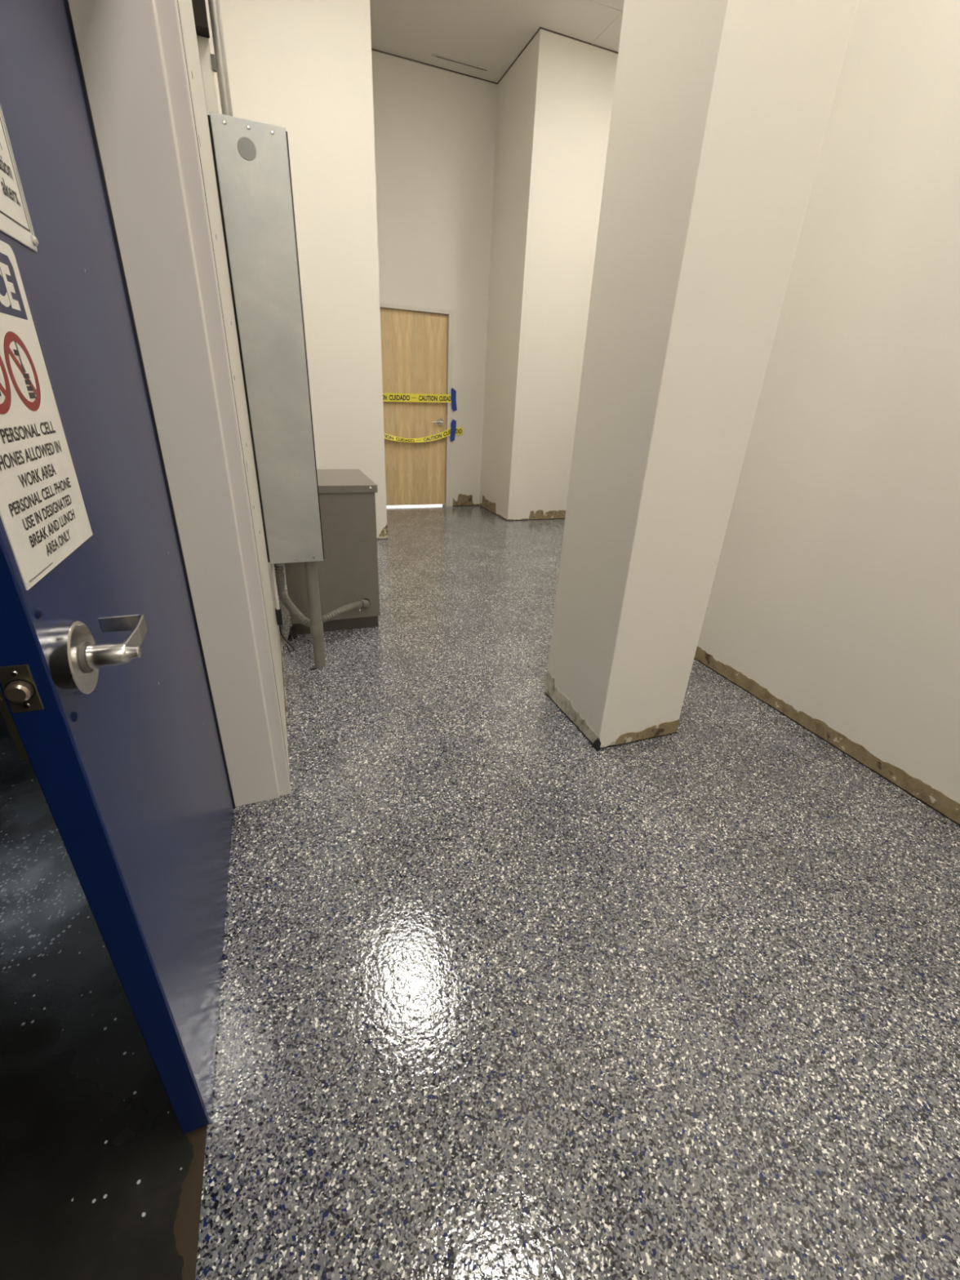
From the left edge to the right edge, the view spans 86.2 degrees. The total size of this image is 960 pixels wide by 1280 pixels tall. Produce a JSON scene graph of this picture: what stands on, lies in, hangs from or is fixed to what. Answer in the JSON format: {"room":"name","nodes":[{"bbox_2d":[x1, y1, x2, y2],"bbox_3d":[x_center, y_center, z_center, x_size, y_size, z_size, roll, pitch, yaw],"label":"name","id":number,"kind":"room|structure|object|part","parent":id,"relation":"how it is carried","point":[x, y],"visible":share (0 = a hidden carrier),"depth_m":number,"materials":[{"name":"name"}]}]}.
{"room":"utility room","nodes":[
{"label":"utility room","id":0,"kind":"room"},
{"bbox_2d":[195,33,289,776],"bbox_3d":[0.079,-0.439,-0.868,0.190,4.100,11.050,-7,27,-20],"label":"wall","id":1,"kind":"structure","parent":0,"point":[269,566],"depth_m":2.44,"materials":[{"name":"paint"}]},
{"bbox_2d":[0,0,233,1133],"bbox_3d":[-0.610,-0.223,0.889,0.132,2.140,0.890,-7,27,-20],"label":"door","id":2,"kind":"structure","parent":1,"relation":"in","point":[104,692],"depth_m":0.80,"materials":[{"name":"blue paint"}]},
{"bbox_2d":[0,104,38,252],"bbox_3d":[-0.505,-0.536,0.476,0.008,0.231,0.318,-7,27,-20],"label":"sign","id":3,"kind":"object","parent":2,"relation":"attached to","point":[15,222],"visible":1,"depth_m":0.60,"materials":[{"name":"white plastic"}]},
{"bbox_3d":[-0.499,0.053,0.556,0.029,0.057,0.004,-7,27,-20],"label":"latch plate","id":4,"kind":"part","parent":2,"relation":"part of","materials":[{"name":"grey metal"}]},
{"bbox_2d":[0,240,93,590],"bbox_3d":[-0.505,-0.253,0.562,0.002,0.335,0.240,-7,27,-20],"label":"sign","id":5,"kind":"object","parent":2,"relation":"attached to","point":[43,514],"visible":1,"depth_m":0.58,"materials":[{"name":"white plastic"}]},
{"bbox_3d":[-0.468,-0.003,0.657,0.055,0.024,0.100,-7,27,-20],"label":"lever","id":6,"kind":"part","parent":2,"relation":"part of","materials":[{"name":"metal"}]},
{"bbox_2d":[64,0,235,808],"bbox_3d":[-0.783,-0.406,1.262,0.020,2.150,0.009,-7,27,-20],"label":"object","id":7,"kind":"structure","parent":1,"relation":"attached to","point":[67,5],"depth_m":1.14,"materials":[{"name":"black metal"}]},
{"bbox_2d":[68,0,290,806],"bbox_3d":[-0.708,-0.451,1.305,0.194,2.200,0.048,-7,27,-20],"label":"trim","id":8,"kind":"structure","parent":1,"relation":"attached to","point":[131,52],"depth_m":1.18,"materials":[{"name":"paint"}]},
{"bbox_2d":[191,0,209,38],"bbox_3d":[-0.853,-2.045,1.517,0.038,0.352,0.054,-7,27,-20],"label":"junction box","id":9,"kind":"object","parent":1,"relation":"attached to","point":[199,9],"visible":0.92,"depth_m":1.56,"materials":[{"name":"black metal"}]},
{"bbox_2d":[196,35,218,115],"bbox_3d":[-0.839,-2.633,1.290,0.044,2.013,0.054,-7,27,-20],"label":"channel","id":10,"kind":"object","parent":1,"relation":"attached to","point":[207,61],"visible":0.56,"depth_m":1.65,"materials":[{"name":"white metal"}]},
{"bbox_2d":[177,0,285,748],"bbox_3d":[-0.725,-1.525,1.281,0.003,3.840,0.798,-7,27,-20],"label":"trim","id":11,"kind":"structure","parent":1,"relation":"attached to","point":[185,6],"depth_m":1.48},
{"bbox_2d":[207,111,324,564],"bbox_3d":[-0.819,-1.056,2.058,0.244,1.498,0.154,-7,27,-20],"label":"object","id":12,"kind":"object","parent":1,"relation":"attached to","point":[251,158],"visible":0.99,"depth_m":1.92,"materials":[{"name":"grey metal"}]},
{"bbox_2d":[207,0,232,116],"bbox_3d":[-0.796,-2.631,1.289,0.038,2.014,0.038,3,25,1],"label":"conduit","id":13,"kind":"object","parent":12,"relation":"attached to","point":[213,5],"visible":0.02,"depth_m":1.64,"materials":[{"name":"grey metal"}]},
{"bbox_2d":[270,564,282,625],"bbox_3d":[-0.955,-0.222,2.399,0.025,0.322,0.025,-7,27,-20],"label":"conduit","id":14,"kind":"object","parent":12,"relation":"attached to","point":[277,610],"visible":0.85,"depth_m":2.40,"materials":[{"name":"grey metal"}]},
{"bbox_2d":[274,563,369,626],"bbox_3d":[-0.801,-0.285,2.683,0.081,0.436,0.616,18,29,29],"label":"conduit","id":15,"kind":"object","parent":12,"relation":"attached to","point":[279,571],"visible":0.87,"depth_m":2.59,"materials":[{"name":"grey metal"}]},
{"bbox_2d":[278,595,288,724],"bbox_3d":[-1.330,-0.262,3.391,0.004,0.026,2.950,-7,27,-20],"label":"baseboard","id":16,"kind":"structure","parent":1,"relation":"attached to","point":[278,596],"depth_m":2.46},
{"bbox_2d":[204,0,386,537],"bbox_3d":[-1.679,-3.118,4.633,1.219,4.100,1.700,-7,27,-20],"label":"wall","id":17,"kind":"structure","parent":0,"point":[304,68],"depth_m":3.75,"materials":[{"name":"paint"}]},
{"bbox_2d":[377,524,387,539],"bbox_3d":[-1.175,-1.104,5.048,0.458,0.150,0.384,-7,27,-20],"label":"baseboard","id":18,"kind":"structure","parent":17,"relation":"attached to","point":[383,535],"depth_m":4.96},
{"bbox_2d":[371,49,497,506],"bbox_3d":[-0.648,-3.576,5.711,1.550,4.100,0.160,-7,27,-20],"label":"wall","id":19,"kind":"structure","parent":0,"point":[434,128],"depth_m":5.27,"materials":[{"name":"paint"}]},
{"bbox_2d":[379,307,447,505],"bbox_3d":[-0.812,-2.645,6.033,0.870,2.084,0.108,-7,27,-20],"label":"door","id":20,"kind":"structure","parent":19,"relation":"in","point":[414,344],"depth_m":6.01,"materials":[{"name":"brown wood"}]},
{"bbox_3d":[-0.477,-2.629,6.186,0.080,0.080,0.014,-7,27,-20],"label":"lever","id":21,"kind":"part","parent":20,"relation":"part of","materials":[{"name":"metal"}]},
{"bbox_2d":[379,302,453,506],"bbox_3d":[-0.826,-2.669,6.063,0.974,2.146,0.152,-7,27,-20],"label":"trim","id":22,"kind":"structure","parent":19,"relation":"attached to","point":[450,313],"depth_m":5.94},
{"bbox_2d":[382,392,451,402],"bbox_3d":[-0.772,-2.797,5.923,0.985,0.112,0.001,-7,27,-20],"label":"caution tape","id":23,"kind":"object","parent":19,"relation":"attached to","point":[387,397],"visible":0.86,"depth_m":5.94,"materials":[{"name":"yellow plastic"}]},
{"bbox_2d":[384,427,462,442],"bbox_3d":[-0.732,-2.449,6.105,1.105,0.178,0.048,-7,27,-20],"label":"caution tape","id":24,"kind":"object","parent":19,"relation":"attached to","point":[446,433],"visible":0.87,"depth_m":6.16,"materials":[{"name":"yellow plastic"}]},
{"bbox_2d":[449,419,456,441],"bbox_3d":[-0.328,-2.543,6.229,0.076,0.256,0.001,-7,27,-20],"label":"tape","id":25,"kind":"object","parent":19,"relation":"attached to","point":[453,424],"visible":1,"depth_m":6.23,"materials":[{"name":"blue plastic"}]},
{"bbox_2d":[450,387,457,411],"bbox_3d":[-0.309,-2.852,6.088,0.082,0.256,0.001,-7,27,-20],"label":"tape","id":26,"kind":"object","parent":19,"relation":"attached to","point":[453,393],"visible":1,"depth_m":6.08,"materials":[{"name":"blue plastic"}]},
{"bbox_2d":[0,504,959,1279],"bbox_3d":[-0.646,0.626,1.704,9.000,0.080,15.200,-7,27,-20],"label":"floor","id":27,"kind":"structure","parent":0,"point":[504,995],"depth_m":1.21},
{"bbox_2d":[279,625,294,651],"bbox_3d":[-0.993,-0.031,2.649,0.051,0.269,0.304,-5,26,-17],"label":"cable","id":28,"kind":"object","parent":27,"relation":"on","point":[282,636],"visible":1,"depth_m":2.55,"materials":[{"name":"plastic"}]},
{"bbox_2d":[287,626,297,640],"bbox_3d":[-1.060,-0.043,2.890,0.048,0.077,0.089,-2,26,-10],"label":"scrap","id":29,"kind":"object","parent":27,"relation":"on","point":[291,633],"visible":0.99,"depth_m":2.87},
{"bbox_2d":[303,561,325,670],"bbox_3d":[-0.817,-0.125,2.509,0.084,0.577,0.068,-7,27,-20],"label":"conduit","id":30,"kind":"object","parent":27,"relation":"on","point":[310,567],"visible":0.85,"depth_m":2.49,"materials":[{"name":"grey metal"}]},
{"bbox_2d":[284,469,380,635],"bbox_3d":[-0.924,-0.554,3.105,0.524,0.835,0.640,-7,27,-20],"label":"base cabinet","id":31,"kind":"object","parent":27,"relation":"on","point":[348,572],"visible":0.62,"depth_m":2.86,"materials":[{"name":"grey metal"}]},
{"bbox_3d":[-0.908,-0.915,2.938,0.524,0.040,0.635,-7,27,-20],"label":"lid","id":32,"kind":"part","parent":31,"relation":"part of","materials":[{"name":"grey metal"}]},
{"bbox_2d":[369,0,624,82],"bbox_3d":[-0.055,-2.667,-1.038,9.000,0.100,12.900,-7,27,-20],"label":"ceiling","id":33,"kind":"structure","parent":0,"point":[491,34],"depth_m":4.27,"materials":[{"name":"white paint"}]},
{"bbox_2d":[431,53,489,72],"bbox_3d":[-0.176,-5.342,4.746,0.560,0.008,0.043,-7,27,-20],"label":"ceiling vent","id":34,"kind":"object","parent":33,"relation":"in","point":[438,56],"visible":1,"depth_m":4.74,"materials":[{"name":"grey metal"}]},
{"bbox_2d":[586,0,622,44],"bbox_3d":[1.718,-4.586,3.338,1.900,0.005,2.780,-7,27,-20],"label":"trim","id":35,"kind":"structure","parent":33,"relation":"attached to","point":[592,1],"depth_m":4.05,"materials":[{"name":"grey metal"}]},
{"bbox_2d":[479,28,617,519],"bbox_3d":[1.088,-3.583,5.907,1.872,4.100,1.130,-7,27,-20],"label":"column","id":36,"kind":"structure","parent":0,"point":[554,107],"depth_m":5.12,"materials":[{"name":"paint"}]},
{"bbox_2d":[371,26,617,84],"bbox_3d":[0.425,-5.258,4.632,3.303,0.008,0.833,6,25,6],"label":"trim","id":37,"kind":"structure","parent":36,"relation":"attached to","point":[540,28],"depth_m":4.65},
{"bbox_2d":[453,493,565,520],"bbox_3d":[0.793,-1.730,6.573,2.093,0.157,0.934,-7,27,-20],"label":"baseboard","id":38,"kind":"structure","parent":36,"relation":"attached to","point":[463,500],"depth_m":6.27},
{"bbox_2d":[547,0,858,745],"bbox_3d":[0.675,-1.522,1.491,0.400,4.100,0.468,-7,27,-20],"label":"column","id":39,"kind":"structure","parent":0,"point":[721,111],"depth_m":1.56,"materials":[{"name":"paint"}]},
{"bbox_2d":[544,669,615,749],"bbox_3d":[0.440,0.291,2.283,0.086,0.128,0.469,-7,27,-20],"label":"baseboard","id":40,"kind":"structure","parent":39,"relation":"attached to","point":[560,700],"depth_m":2.28,"materials":[{"name":"paint"}]},
{"bbox_2d":[589,737,600,751],"bbox_3d":[0.475,0.412,2.106,0.020,0.064,0.057,-7,27,-20],"label":"trim","id":41,"kind":"structure","parent":39,"relation":"attached to","point":[597,744],"depth_m":2.09,"materials":[{"name":"black rubber"}]},
{"bbox_2d":[614,719,679,746],"bbox_3d":[0.709,0.391,2.165,0.315,0.072,0.004,-7,27,-20],"label":"baseboard","id":42,"kind":"structure","parent":39,"relation":"attached to","point":[663,729],"depth_m":2.17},
{"bbox_2d":[697,0,959,803],"bbox_3d":[3.651,-0.359,-0.666,2.245,4.100,8.800,-7,27,-20],"label":"wall","id":43,"kind":"structure","parent":0,"point":[835,590],"depth_m":1.91,"materials":[{"name":"paint"}]},
{"bbox_2d":[693,646,959,826],"bbox_3d":[1.549,0.455,2.096,0.004,0.089,3.250,-7,27,-20],"label":"baseboard","id":44,"kind":"structure","parent":43,"relation":"attached to","point":[931,797],"depth_m":2.15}
]}

